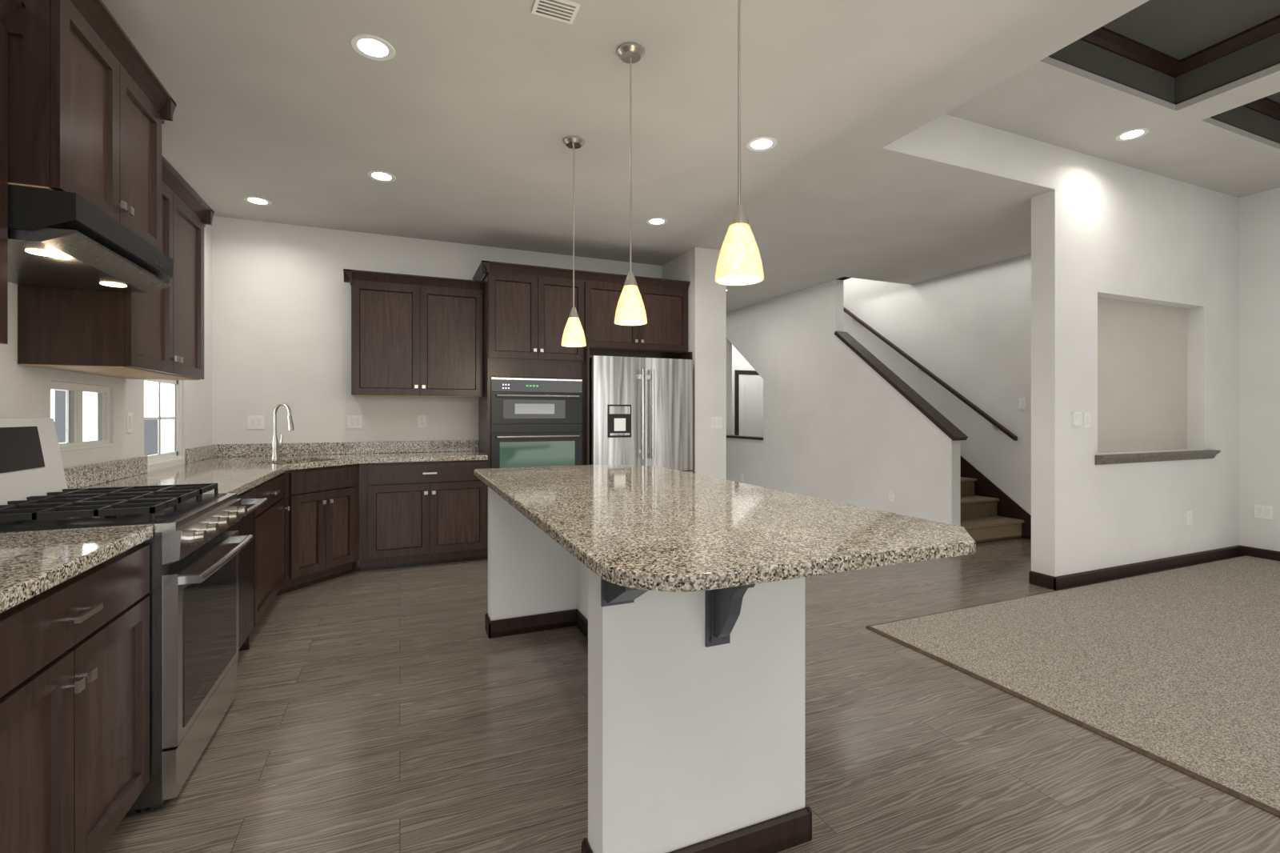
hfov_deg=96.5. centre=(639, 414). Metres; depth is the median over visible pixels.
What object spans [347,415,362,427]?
outlet
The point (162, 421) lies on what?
window
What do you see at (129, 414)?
outlet
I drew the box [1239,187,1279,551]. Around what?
wall
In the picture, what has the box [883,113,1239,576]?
wall
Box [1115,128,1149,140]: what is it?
recessed light
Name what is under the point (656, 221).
recessed light
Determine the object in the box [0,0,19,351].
upper cabinet
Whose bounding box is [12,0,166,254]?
upper cabinet
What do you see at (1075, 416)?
light switch
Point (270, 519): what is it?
base cabinet
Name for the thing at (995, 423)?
handrail
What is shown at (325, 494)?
base cabinet
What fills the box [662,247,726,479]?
wall
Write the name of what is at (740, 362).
wall
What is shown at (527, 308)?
upper cabinet
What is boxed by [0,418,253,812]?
range
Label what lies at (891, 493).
outlet
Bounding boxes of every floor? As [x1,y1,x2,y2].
[100,537,1279,852]
[871,555,1279,810]
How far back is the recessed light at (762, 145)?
3.44 m
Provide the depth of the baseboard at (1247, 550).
4.99 m
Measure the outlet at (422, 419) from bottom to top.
0.115 m
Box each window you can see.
[50,380,113,451]
[144,379,183,467]
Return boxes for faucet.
[270,402,295,460]
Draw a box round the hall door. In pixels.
[735,369,763,436]
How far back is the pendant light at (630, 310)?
2.53 m
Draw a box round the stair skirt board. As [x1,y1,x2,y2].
[960,456,1031,539]
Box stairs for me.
[960,476,1024,543]
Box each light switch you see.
[711,416,721,427]
[1071,412,1083,426]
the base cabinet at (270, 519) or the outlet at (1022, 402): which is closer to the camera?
the base cabinet at (270, 519)
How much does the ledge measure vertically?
0.073 m
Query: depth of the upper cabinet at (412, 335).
4.95 m
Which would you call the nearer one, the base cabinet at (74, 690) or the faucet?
the base cabinet at (74, 690)
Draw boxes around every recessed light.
[243,196,271,205]
[349,34,395,60]
[367,170,395,182]
[646,217,667,225]
[746,136,776,151]
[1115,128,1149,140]
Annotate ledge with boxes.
[1094,449,1220,464]
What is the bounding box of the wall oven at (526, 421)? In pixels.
[480,375,585,467]
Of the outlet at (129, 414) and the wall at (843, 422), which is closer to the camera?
the outlet at (129, 414)
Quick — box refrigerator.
[589,355,692,472]
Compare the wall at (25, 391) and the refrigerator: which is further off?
the refrigerator
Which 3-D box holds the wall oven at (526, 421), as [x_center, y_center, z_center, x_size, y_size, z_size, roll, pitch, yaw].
[-1.009,0.117,5.328,0.815,0.884,0.535,0,0,-23]
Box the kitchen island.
[484,489,811,852]
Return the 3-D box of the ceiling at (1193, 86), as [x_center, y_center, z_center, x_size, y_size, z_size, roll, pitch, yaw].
[4.568,-2.130,1.622,4.240,0.360,5.850,0,0,-23]
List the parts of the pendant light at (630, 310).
lamp shade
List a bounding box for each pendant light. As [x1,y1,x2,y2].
[561,136,586,347]
[614,42,647,325]
[715,0,763,285]
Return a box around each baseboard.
[1028,570,1044,586]
[1044,544,1243,590]
[1243,545,1279,560]
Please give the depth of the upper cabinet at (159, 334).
2.58 m
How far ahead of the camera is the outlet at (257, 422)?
4.80 m
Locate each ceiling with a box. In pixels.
[101,0,1149,312]
[944,0,1279,197]
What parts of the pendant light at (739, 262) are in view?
lamp shade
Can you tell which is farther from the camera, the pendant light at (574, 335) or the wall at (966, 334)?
the wall at (966, 334)
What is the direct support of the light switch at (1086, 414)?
attached to the wall at (1134, 310)
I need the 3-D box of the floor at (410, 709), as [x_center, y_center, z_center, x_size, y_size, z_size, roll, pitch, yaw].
[1.516,1.300,4.109,9.120,0.060,13.100,0,0,-23]
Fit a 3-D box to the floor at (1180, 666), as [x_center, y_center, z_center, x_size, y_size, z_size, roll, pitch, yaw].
[4.509,1.263,1.570,4.390,0.014,5.800,0,0,-23]
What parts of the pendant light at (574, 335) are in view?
lamp shade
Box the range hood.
[8,184,172,292]
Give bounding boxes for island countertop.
[474,464,975,604]
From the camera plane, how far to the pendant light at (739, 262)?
1.71 m
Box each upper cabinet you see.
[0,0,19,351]
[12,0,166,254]
[18,163,207,379]
[348,269,483,397]
[476,260,591,381]
[592,271,691,358]
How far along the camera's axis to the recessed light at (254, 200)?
4.36 m
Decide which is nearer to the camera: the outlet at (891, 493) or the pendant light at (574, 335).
the pendant light at (574, 335)
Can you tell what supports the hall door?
in the wall at (740, 362)
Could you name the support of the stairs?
on the floor at (410, 709)
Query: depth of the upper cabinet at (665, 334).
5.53 m
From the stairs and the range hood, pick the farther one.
the stairs
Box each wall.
[0,224,211,471]
[212,216,662,443]
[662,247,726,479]
[726,279,960,526]
[732,344,757,435]
[843,254,1031,515]
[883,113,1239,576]
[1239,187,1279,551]
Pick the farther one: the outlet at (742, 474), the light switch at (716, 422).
the outlet at (742, 474)
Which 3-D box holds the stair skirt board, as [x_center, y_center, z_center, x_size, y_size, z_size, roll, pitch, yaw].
[3.290,-0.140,7.430,0.016,2.820,3.750,0,0,-23]
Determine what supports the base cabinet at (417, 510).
on the floor at (410, 709)
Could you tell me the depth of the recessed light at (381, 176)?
3.91 m
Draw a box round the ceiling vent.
[531,0,580,23]
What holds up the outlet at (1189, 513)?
attached to the wall at (1134, 310)
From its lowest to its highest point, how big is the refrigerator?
1.800 m
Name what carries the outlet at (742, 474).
attached to the wall at (843, 422)
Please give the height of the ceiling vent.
0.009 m
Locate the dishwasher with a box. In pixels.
[228,488,267,650]
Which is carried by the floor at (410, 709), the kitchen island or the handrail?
the kitchen island
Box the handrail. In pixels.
[843,306,1017,440]
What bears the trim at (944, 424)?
on the wall at (843, 422)
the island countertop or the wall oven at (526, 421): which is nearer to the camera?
the island countertop
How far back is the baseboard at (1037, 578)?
4.25 m
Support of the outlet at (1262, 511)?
attached to the wall at (1259, 348)
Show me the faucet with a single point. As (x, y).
(274, 455)
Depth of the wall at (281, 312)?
4.96 m
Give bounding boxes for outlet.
[126,412,132,432]
[247,415,263,428]
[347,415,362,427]
[417,415,426,427]
[740,473,743,481]
[888,490,894,501]
[1019,398,1026,409]
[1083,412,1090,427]
[1186,510,1191,524]
[1254,504,1272,519]
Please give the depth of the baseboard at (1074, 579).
4.52 m
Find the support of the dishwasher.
on the floor at (410, 709)
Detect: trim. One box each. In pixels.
[726,331,967,440]
[865,589,1279,817]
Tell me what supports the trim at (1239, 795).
on the floor at (410, 709)
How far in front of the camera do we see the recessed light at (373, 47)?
2.54 m
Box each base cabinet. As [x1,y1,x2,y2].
[0,532,152,852]
[83,471,287,651]
[160,458,361,591]
[345,452,489,571]
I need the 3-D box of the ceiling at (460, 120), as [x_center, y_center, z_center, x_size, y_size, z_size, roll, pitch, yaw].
[1.516,-1.965,4.109,9.120,0.670,13.100,0,0,-23]
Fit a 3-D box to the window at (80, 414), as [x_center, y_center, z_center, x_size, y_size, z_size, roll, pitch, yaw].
[-2.750,0.010,2.782,0.075,0.318,0.598,0,0,-23]

